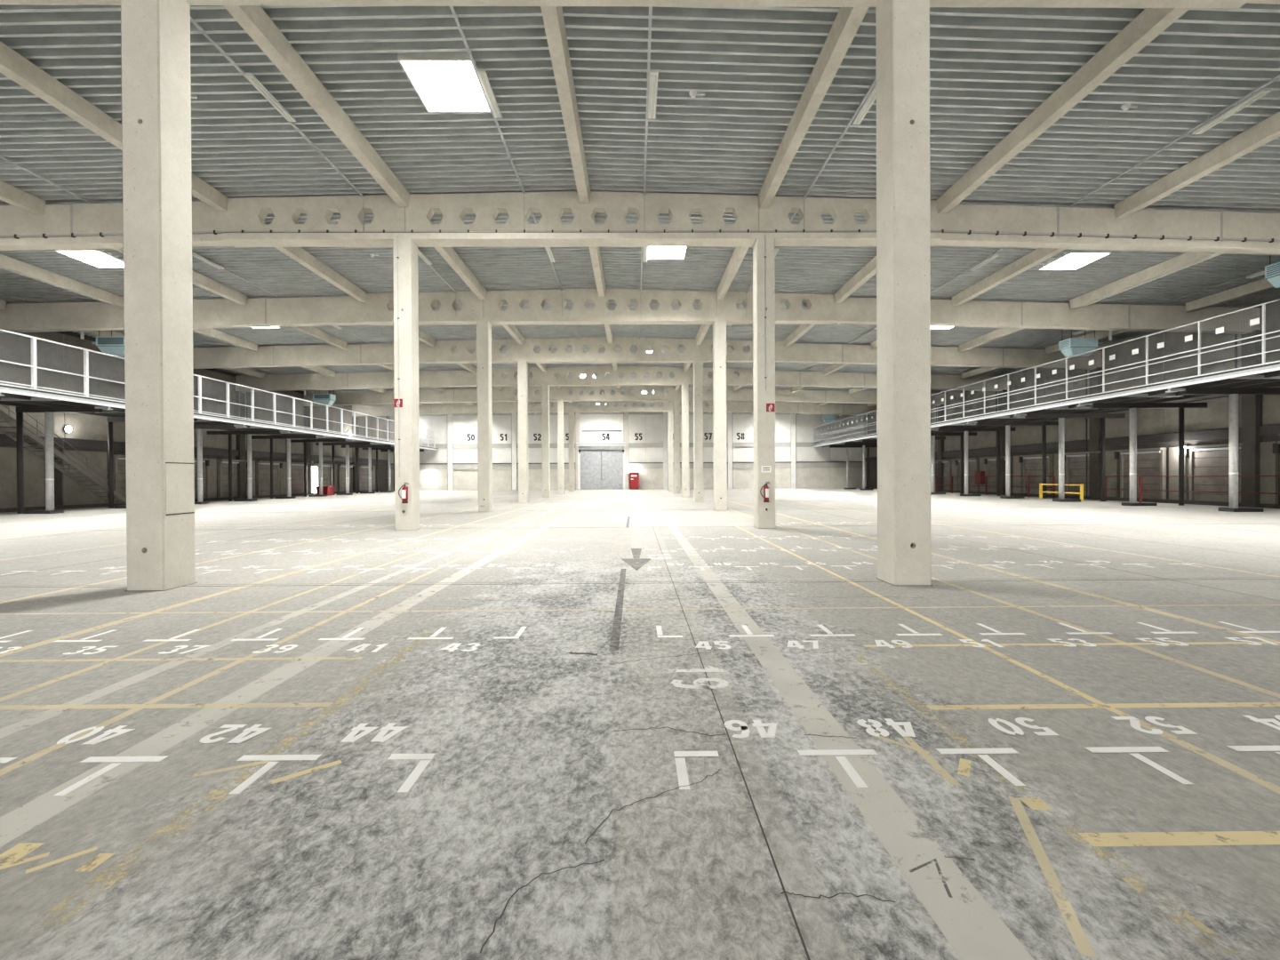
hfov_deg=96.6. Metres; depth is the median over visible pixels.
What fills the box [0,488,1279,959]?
floor
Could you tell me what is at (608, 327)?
ceiling beam
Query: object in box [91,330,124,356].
heater
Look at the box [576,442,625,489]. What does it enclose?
door
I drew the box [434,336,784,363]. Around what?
beam
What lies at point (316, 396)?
grille
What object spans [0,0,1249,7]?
beam
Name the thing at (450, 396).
beam
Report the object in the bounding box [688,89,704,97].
smoke detector
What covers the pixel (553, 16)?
ceiling beam
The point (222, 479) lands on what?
door
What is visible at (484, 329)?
concrete column
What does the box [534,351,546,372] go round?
ceiling beam
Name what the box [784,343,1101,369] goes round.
beam
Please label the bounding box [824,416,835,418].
grille
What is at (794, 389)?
ceiling beam
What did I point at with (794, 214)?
rail
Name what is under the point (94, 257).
skylight
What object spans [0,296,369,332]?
beam
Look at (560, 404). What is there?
concrete column
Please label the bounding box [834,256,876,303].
ceiling beam
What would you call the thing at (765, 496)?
fire extinguisher
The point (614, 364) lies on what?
ceiling beam
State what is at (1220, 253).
pipe
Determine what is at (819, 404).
ceiling beam
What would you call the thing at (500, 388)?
ceiling beam
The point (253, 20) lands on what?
ceiling beam
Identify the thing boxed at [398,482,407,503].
fire extinguisher
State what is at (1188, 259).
ceiling beam
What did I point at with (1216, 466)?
door
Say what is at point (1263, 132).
ceiling beam
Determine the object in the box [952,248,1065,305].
ceiling beam
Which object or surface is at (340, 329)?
rail
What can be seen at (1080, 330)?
rail
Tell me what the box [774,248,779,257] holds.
strip light
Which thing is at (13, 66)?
ceiling beam
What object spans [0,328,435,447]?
mesh railing
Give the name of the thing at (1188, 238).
cable tray
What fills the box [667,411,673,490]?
concrete column
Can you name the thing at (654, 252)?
skylight
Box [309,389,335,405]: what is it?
heater
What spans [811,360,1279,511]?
mezzanine
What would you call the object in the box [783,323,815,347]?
ceiling beam
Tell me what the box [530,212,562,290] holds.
rail
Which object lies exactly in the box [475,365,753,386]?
beam
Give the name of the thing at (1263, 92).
strip light
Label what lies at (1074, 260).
skylight
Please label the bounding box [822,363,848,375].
ceiling beam
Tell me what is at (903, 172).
concrete column
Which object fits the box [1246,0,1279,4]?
beam
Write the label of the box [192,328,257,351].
ceiling beam
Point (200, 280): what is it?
ceiling beam
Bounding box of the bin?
[314,486,335,495]
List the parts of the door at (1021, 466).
guide rail, panel, panel, panel, panel, panel, head rail, panel, guide rail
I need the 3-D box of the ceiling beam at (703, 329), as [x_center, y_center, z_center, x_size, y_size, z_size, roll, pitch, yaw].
[4.012,-9.399,34.288,0.400,0.450,9.340,0,0,-1]
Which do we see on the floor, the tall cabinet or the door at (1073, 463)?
the tall cabinet
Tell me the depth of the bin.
57.69 m
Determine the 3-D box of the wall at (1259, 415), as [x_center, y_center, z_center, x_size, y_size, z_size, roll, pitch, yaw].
[31.841,-4.597,31.775,0.680,12.000,95.000,0,0,-1]
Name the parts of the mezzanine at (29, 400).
post, bracket arm, post, bracket arm, bracket arm, post, post, bracket arm, post, post, bracket arm, post, post, bracket arm, post, post, post, post, post, post, post, post, post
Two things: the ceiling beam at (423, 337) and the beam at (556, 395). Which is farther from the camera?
the beam at (556, 395)
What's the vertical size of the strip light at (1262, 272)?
0.211 m
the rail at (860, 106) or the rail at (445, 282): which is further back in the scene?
the rail at (445, 282)
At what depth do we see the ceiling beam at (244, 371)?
46.64 m
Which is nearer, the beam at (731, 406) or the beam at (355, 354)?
the beam at (355, 354)
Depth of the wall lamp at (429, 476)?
78.53 m
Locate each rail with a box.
[0,156,91,203]
[190,16,364,197]
[222,269,277,296]
[340,328,369,343]
[428,264,456,293]
[449,6,525,194]
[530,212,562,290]
[567,303,581,338]
[640,246,643,290]
[643,6,652,194]
[745,212,796,293]
[802,77,876,199]
[848,325,876,343]
[930,247,1005,293]
[935,475,1055,498]
[1026,329,1082,348]
[1070,74,1279,206]
[1104,475,1279,502]
[1160,269,1264,303]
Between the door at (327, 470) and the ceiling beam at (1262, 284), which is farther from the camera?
the door at (327, 470)
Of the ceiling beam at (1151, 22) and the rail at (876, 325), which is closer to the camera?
the ceiling beam at (1151, 22)
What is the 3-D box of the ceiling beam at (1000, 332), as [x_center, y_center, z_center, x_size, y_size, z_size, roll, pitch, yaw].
[22.044,-8.985,34.459,0.400,0.450,9.340,0,0,-1]
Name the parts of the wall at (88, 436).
wall panel, wall panel, wall panel, wall panel, wall panel, wall panel, wall panel, wall panel, wall panel, wall panel, wall panel, wall panel, wall panel, wall panel, wall panel, wall panel, wall panel, wall panel, wall panel, wall panel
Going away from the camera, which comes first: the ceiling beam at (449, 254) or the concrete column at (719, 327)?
the ceiling beam at (449, 254)
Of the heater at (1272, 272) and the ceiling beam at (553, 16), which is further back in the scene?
the heater at (1272, 272)
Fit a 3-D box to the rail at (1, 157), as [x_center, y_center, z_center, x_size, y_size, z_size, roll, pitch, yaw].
[-18.159,-9.199,14.079,0.060,0.115,9.640,0,0,-1]
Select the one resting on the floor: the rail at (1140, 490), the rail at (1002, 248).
the rail at (1140, 490)
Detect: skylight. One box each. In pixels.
[54,248,123,267]
[251,326,280,327]
[397,51,491,112]
[580,374,595,377]
[647,246,687,259]
[930,326,954,328]
[1038,250,1111,270]
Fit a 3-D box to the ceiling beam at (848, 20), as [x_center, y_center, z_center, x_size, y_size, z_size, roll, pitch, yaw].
[4.200,-9.288,14.289,0.400,0.450,9.660,0,0,-1]
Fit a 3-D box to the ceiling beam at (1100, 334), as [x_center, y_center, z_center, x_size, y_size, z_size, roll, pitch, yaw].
[28.054,-8.847,34.516,0.400,0.450,9.340,0,0,-1]
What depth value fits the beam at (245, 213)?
19.05 m
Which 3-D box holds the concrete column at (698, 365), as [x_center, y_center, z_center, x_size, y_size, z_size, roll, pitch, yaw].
[4.011,-3.320,39.322,0.590,9.640,0.660,0,0,-1]
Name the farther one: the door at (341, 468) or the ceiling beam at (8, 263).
the door at (341, 468)
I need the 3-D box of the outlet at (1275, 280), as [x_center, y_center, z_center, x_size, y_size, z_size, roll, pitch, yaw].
[26.248,-7.963,22.803,1.520,0.408,0.832,0,0,-1]
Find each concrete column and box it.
[120,0,195,590]
[392,235,420,530]
[476,320,492,511]
[517,361,528,503]
[541,384,550,497]
[557,400,564,494]
[568,411,574,491]
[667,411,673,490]
[673,400,679,493]
[681,384,688,496]
[693,360,703,502]
[712,320,727,510]
[752,234,775,527]
[875,0,930,585]
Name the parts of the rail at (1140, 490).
post, post, rail, rail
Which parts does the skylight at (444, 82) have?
dome pane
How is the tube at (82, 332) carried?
hanging from the ceiling
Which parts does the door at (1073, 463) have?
guide rail, panel, panel, panel, panel, panel, panel, head rail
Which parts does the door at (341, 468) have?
guide rail, panel, panel, panel, panel, panel, panel, guide rail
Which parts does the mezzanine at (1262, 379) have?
post, post, post, post, post, bracket arm, post, post, bracket arm, post, post, post, bracket arm, post, post, bracket arm, bracket arm, post, post, bracket arm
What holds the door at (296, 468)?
in the wall at (88, 436)
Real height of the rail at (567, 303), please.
0.115 m
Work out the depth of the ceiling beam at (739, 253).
25.08 m
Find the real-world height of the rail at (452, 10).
0.115 m
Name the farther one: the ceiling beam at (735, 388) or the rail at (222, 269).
the ceiling beam at (735, 388)
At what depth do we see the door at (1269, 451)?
28.84 m
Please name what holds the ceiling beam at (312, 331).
attached to the ceiling
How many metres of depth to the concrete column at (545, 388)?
48.88 m
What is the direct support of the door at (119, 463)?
in the wall at (88, 436)
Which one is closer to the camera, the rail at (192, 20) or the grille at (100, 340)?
the rail at (192, 20)
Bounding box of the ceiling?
[0,3,1279,407]
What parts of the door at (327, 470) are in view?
panel, panel, panel, panel, guide rail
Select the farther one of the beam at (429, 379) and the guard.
the beam at (429, 379)
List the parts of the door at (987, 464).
guide rail, panel, panel, panel, panel, panel, panel, head rail, guide rail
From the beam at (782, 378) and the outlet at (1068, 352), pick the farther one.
the beam at (782, 378)
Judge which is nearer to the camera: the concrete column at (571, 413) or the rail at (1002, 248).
the rail at (1002, 248)
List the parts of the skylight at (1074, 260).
dome pane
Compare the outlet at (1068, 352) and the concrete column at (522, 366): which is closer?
the outlet at (1068, 352)
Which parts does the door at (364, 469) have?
panel, panel, panel, panel, panel, panel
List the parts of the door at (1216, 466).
guide rail, head rail, panel, panel, panel, panel, panel, panel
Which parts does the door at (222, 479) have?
guide rail, panel, panel, panel, panel, panel, panel, head rail, guide rail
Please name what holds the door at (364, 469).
in the wall at (88, 436)
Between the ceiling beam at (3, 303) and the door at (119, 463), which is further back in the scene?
the door at (119, 463)
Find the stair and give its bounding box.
[0,404,126,503]
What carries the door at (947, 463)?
in the wall at (1259, 415)
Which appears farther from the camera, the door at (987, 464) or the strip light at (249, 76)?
the door at (987, 464)
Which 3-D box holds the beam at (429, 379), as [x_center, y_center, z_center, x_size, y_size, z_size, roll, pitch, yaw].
[-24.278,-8.510,49.022,20.450,1.731,0.472,0,0,-1]
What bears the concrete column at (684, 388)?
on the floor
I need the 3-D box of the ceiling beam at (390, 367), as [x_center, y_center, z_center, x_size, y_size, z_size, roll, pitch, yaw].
[-20.119,-9.141,44.063,0.400,0.450,9.340,0,0,-1]
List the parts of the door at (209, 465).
guide rail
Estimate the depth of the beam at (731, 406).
69.22 m
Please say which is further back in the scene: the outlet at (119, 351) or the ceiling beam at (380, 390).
the ceiling beam at (380, 390)
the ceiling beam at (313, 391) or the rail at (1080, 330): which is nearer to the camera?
the rail at (1080, 330)
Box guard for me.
[1039,483,1083,501]
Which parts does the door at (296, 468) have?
panel, panel, panel, panel, panel, panel, head rail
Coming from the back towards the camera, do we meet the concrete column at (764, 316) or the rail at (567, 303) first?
the rail at (567, 303)
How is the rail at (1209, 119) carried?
hanging from the ceiling
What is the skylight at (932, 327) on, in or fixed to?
attached to the ceiling
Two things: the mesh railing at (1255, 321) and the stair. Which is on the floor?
the stair
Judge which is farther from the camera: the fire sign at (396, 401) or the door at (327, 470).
the door at (327, 470)
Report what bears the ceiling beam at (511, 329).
attached to the ceiling
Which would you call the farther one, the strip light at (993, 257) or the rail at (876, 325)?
the rail at (876, 325)
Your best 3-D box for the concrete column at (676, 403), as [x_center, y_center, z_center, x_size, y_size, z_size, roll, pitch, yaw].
[3.823,-3.431,59.320,0.590,9.640,0.660,0,0,-1]
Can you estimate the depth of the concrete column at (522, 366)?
38.88 m
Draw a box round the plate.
[760,465,771,472]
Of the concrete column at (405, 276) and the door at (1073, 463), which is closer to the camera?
the concrete column at (405, 276)
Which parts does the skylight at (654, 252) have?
dome pane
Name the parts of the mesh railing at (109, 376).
panel, rail post, panel, rail post, panel, panel, rail post, panel, rail, rail, rail post, panel, rail post, panel, rail post, panel, rail post, panel, rail post, panel, rail post, panel, rail post, panel, rail post, panel, rail post, panel, rail post, panel, rail post, panel, rail post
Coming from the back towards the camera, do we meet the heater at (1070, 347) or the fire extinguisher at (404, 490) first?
the heater at (1070, 347)
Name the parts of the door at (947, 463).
panel, panel, panel, panel, guide rail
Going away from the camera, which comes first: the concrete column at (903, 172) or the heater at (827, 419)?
the concrete column at (903, 172)
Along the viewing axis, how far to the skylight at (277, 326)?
34.64 m
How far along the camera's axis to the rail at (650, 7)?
13.88 m
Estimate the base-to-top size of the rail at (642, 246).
0.115 m
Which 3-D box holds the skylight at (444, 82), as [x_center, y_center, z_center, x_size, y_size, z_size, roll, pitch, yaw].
[-4.680,-9.877,13.922,1.680,0.620,1.880,0,0,-1]
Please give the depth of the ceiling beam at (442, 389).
57.45 m
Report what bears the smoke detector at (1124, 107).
attached to the ceiling
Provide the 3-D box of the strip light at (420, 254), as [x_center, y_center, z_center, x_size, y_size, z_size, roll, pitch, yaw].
[-9.122,-9.427,23.983,0.200,0.211,1.700,0,0,-1]
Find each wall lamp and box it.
[63,425,71,432]
[426,472,432,479]
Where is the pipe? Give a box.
[1082,253,1223,306]
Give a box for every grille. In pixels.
[97,337,123,343]
[314,394,328,398]
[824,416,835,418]
[1072,338,1095,345]
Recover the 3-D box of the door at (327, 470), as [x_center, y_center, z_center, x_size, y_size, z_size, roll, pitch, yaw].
[-34.400,-0.115,62.831,0.380,3.350,4.400,0,0,-1]
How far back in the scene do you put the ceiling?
15.84 m
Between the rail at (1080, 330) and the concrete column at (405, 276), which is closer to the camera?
the concrete column at (405, 276)
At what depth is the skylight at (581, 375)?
54.81 m
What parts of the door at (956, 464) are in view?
guide rail, panel, panel, head rail, panel, panel, panel, panel, guide rail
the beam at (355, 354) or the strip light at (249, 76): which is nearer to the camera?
the strip light at (249, 76)
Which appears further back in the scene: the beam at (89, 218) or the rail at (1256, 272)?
the rail at (1256, 272)
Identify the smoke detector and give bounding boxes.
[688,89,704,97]
[1120,103,1137,111]
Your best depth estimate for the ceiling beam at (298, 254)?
24.95 m
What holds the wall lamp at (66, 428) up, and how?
attached to the wall at (88, 436)
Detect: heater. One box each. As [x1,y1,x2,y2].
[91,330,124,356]
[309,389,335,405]
[822,414,839,423]
[1058,329,1102,357]
[1264,255,1279,287]
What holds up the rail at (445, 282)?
attached to the ceiling
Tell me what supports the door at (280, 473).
in the wall at (88, 436)
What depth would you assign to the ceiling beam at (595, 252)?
25.25 m
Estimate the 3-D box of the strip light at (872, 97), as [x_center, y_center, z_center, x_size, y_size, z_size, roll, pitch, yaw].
[5.671,-9.386,14.122,0.200,0.211,1.700,0,0,-1]
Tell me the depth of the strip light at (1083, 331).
34.60 m
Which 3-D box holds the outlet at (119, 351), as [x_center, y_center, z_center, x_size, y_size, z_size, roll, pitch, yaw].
[-28.428,-6.986,31.096,1.520,0.408,0.832,0,0,-1]
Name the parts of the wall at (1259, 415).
wall panel, wall panel, wall panel, wall panel, wall panel, wall panel, wall panel, wall panel, wall panel, wall panel, wall panel, wall panel, wall panel, wall panel, wall panel, wall panel, wall panel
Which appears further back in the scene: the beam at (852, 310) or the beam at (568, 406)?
the beam at (568, 406)
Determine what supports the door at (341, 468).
in the wall at (88, 436)
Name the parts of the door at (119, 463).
guide rail, panel, panel, panel, panel, panel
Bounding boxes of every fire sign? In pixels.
[393,399,402,407]
[766,403,775,411]
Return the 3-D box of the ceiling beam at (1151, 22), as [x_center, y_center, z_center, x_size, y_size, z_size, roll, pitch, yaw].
[10.210,-9.150,14.346,0.400,0.450,9.660,0,0,-1]
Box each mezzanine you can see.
[0,383,437,513]
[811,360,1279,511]
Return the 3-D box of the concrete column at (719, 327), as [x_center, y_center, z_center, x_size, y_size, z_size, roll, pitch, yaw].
[4.105,-3.265,29.322,0.590,9.640,0.660,0,0,-1]
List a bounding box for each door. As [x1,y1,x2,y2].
[113,455,126,503]
[193,457,216,498]
[217,459,255,497]
[256,460,287,495]
[290,462,314,494]
[314,463,337,491]
[337,464,354,491]
[359,464,375,490]
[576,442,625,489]
[935,459,951,489]
[951,457,978,491]
[979,456,1012,492]
[1013,454,1052,494]
[1054,450,1100,495]
[1104,448,1166,499]
[1168,443,1242,502]
[1259,440,1279,503]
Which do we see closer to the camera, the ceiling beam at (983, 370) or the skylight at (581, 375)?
the ceiling beam at (983, 370)
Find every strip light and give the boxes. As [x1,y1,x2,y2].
[192,252,223,269]
[243,72,295,121]
[417,248,431,264]
[476,68,502,118]
[544,247,555,262]
[642,246,647,262]
[648,69,658,118]
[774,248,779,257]
[852,84,876,124]
[969,254,998,271]
[1072,329,1090,335]
[1192,88,1271,134]
[1246,271,1264,279]
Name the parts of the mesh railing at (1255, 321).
panel, panel, panel, panel, panel, panel, panel, rail post, panel, rail post, panel, rail post, panel, rail post, panel, rail post, rail, panel, rail post, panel, white plate, rail post, white plate, panel, white plate, rail post, white plate, panel, white plate, rail post, white plate, panel, white plate, rail post, panel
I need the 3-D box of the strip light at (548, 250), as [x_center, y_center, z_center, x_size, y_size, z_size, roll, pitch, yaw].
[-3.773,-9.560,24.033,0.200,0.211,1.700,0,0,-1]
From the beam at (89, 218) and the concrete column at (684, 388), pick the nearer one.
the beam at (89, 218)
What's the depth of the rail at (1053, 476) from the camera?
50.10 m
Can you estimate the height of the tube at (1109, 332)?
1.163 m
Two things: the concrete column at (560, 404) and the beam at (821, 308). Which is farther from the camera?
the concrete column at (560, 404)
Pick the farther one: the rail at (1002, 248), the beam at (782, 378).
the beam at (782, 378)
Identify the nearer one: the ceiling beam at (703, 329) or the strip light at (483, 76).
the strip light at (483, 76)
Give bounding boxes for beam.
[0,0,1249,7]
[0,40,228,211]
[0,180,45,215]
[0,201,233,250]
[0,254,124,307]
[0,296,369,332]
[0,299,6,310]
[113,248,247,304]
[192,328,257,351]
[192,343,437,368]
[222,191,942,247]
[222,368,264,378]
[223,5,409,207]
[235,369,477,391]
[274,247,367,302]
[290,326,347,349]
[300,366,335,376]
[304,388,503,406]
[306,390,327,393]
[352,401,517,415]
[365,288,836,325]
[368,388,386,393]
[378,364,393,371]
[418,328,436,346]
[430,220,486,299]
[431,386,445,392]
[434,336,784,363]
[454,352,476,373]
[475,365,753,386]
[494,386,503,391]
[500,308,524,344]
[503,385,734,401]
[528,400,712,412]
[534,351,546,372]
[540,6,590,203]
[588,215,605,296]
[604,306,613,343]
[611,348,617,370]
[682,362,691,372]
[695,324,710,344]
[716,246,749,299]
[726,400,877,415]
[732,385,742,391]
[733,388,943,405]
[758,7,869,208]
[775,370,1007,391]
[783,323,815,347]
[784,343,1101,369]
[791,386,804,392]
[817,402,828,406]
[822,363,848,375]
[832,296,1260,334]
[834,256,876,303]
[848,387,865,393]
[871,340,876,349]
[934,204,1279,254]
[936,8,1190,213]
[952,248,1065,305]
[958,328,1024,351]
[961,367,1001,378]
[1045,330,1127,353]
[1069,251,1222,309]
[1113,111,1279,218]
[1185,278,1274,311]
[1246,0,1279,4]
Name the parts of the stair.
handrail, handrail, handrail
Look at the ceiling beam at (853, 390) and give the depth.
57.52 m
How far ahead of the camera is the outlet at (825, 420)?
75.87 m
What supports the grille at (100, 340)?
attached to the heater at (111, 345)
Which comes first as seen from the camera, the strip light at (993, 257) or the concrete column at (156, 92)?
the concrete column at (156, 92)
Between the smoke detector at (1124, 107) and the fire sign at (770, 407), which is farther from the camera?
the fire sign at (770, 407)
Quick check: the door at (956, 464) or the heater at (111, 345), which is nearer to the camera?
the heater at (111, 345)
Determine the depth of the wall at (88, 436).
36.13 m
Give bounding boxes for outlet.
[97,346,124,356]
[313,400,335,405]
[822,419,835,423]
[1060,347,1095,357]
[1266,275,1279,287]
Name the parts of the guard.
post, rail, rail, post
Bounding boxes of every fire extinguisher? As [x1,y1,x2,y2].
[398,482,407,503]
[760,481,769,502]
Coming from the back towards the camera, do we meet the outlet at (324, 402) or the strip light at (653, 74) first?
the outlet at (324, 402)
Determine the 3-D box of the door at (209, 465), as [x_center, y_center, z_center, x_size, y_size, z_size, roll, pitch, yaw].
[-34.224,-0.011,44.032,0.380,3.350,4.400,0,0,-1]
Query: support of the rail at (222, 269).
attached to the ceiling
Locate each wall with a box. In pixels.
[0,331,388,512]
[387,411,866,490]
[865,300,1279,508]
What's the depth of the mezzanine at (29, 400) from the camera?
39.50 m
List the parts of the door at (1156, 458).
guide rail, panel, panel, panel, panel, panel, panel, head rail, guide rail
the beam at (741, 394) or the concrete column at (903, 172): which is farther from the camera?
the beam at (741, 394)
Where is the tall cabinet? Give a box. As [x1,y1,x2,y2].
[629,472,639,489]
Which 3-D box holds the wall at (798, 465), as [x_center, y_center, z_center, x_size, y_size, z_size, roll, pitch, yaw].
[-1.662,-4.794,78.933,66.800,12.200,0.660,0,0,-1]
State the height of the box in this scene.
1.200 m
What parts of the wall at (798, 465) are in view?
wall panel, wall panel, wall panel, wall panel, wall panel, wall panel, wall panel, wall panel, wall panel, wall panel, wall panel, wall panel, wall panel, wall panel, wall panel, wall panel, wall panel, wall panel, head panel, wall panel, wall panel, wall panel, wall panel, wall panel, wall panel, wall panel, wall panel, wall panel, wall panel, wall panel, wall panel, wall panel, wall panel, wall panel, wall panel, wall panel, wall panel, wall panel, wall panel, wall panel, wall panel, wall panel, wall panel, wall panel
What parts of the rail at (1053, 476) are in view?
post, post, post, rail, post, post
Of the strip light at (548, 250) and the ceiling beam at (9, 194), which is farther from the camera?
the strip light at (548, 250)
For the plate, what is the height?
0.220 m
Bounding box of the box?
[975,471,984,484]
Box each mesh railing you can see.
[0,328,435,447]
[813,298,1279,444]
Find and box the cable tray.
[0,229,1279,242]
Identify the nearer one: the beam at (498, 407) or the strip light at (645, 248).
the strip light at (645, 248)
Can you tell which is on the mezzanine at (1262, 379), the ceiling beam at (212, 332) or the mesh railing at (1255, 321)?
the mesh railing at (1255, 321)
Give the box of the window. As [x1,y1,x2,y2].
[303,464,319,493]
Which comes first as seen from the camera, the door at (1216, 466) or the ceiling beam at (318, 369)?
the door at (1216, 466)
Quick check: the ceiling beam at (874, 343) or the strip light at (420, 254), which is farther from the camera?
the ceiling beam at (874, 343)
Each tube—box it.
[80,330,84,339]
[1108,330,1111,340]
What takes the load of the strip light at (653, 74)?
hanging from the ceiling
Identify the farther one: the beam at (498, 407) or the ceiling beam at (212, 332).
the beam at (498, 407)
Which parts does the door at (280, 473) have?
guide rail, panel, panel, panel, panel, panel, panel, head rail, guide rail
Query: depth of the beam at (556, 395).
58.90 m
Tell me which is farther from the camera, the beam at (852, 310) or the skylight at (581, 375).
the skylight at (581, 375)
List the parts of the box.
door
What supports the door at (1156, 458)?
in the wall at (1259, 415)
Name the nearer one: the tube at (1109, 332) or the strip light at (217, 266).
the strip light at (217, 266)
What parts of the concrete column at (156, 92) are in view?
patched panel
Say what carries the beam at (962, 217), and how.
attached to the wall at (1259, 415)
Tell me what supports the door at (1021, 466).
in the wall at (1259, 415)
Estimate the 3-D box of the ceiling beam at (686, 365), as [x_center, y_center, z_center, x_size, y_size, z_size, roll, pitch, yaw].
[3.918,-9.455,44.287,0.400,0.450,9.340,0,0,-1]
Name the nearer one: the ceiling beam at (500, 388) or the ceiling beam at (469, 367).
the ceiling beam at (469, 367)

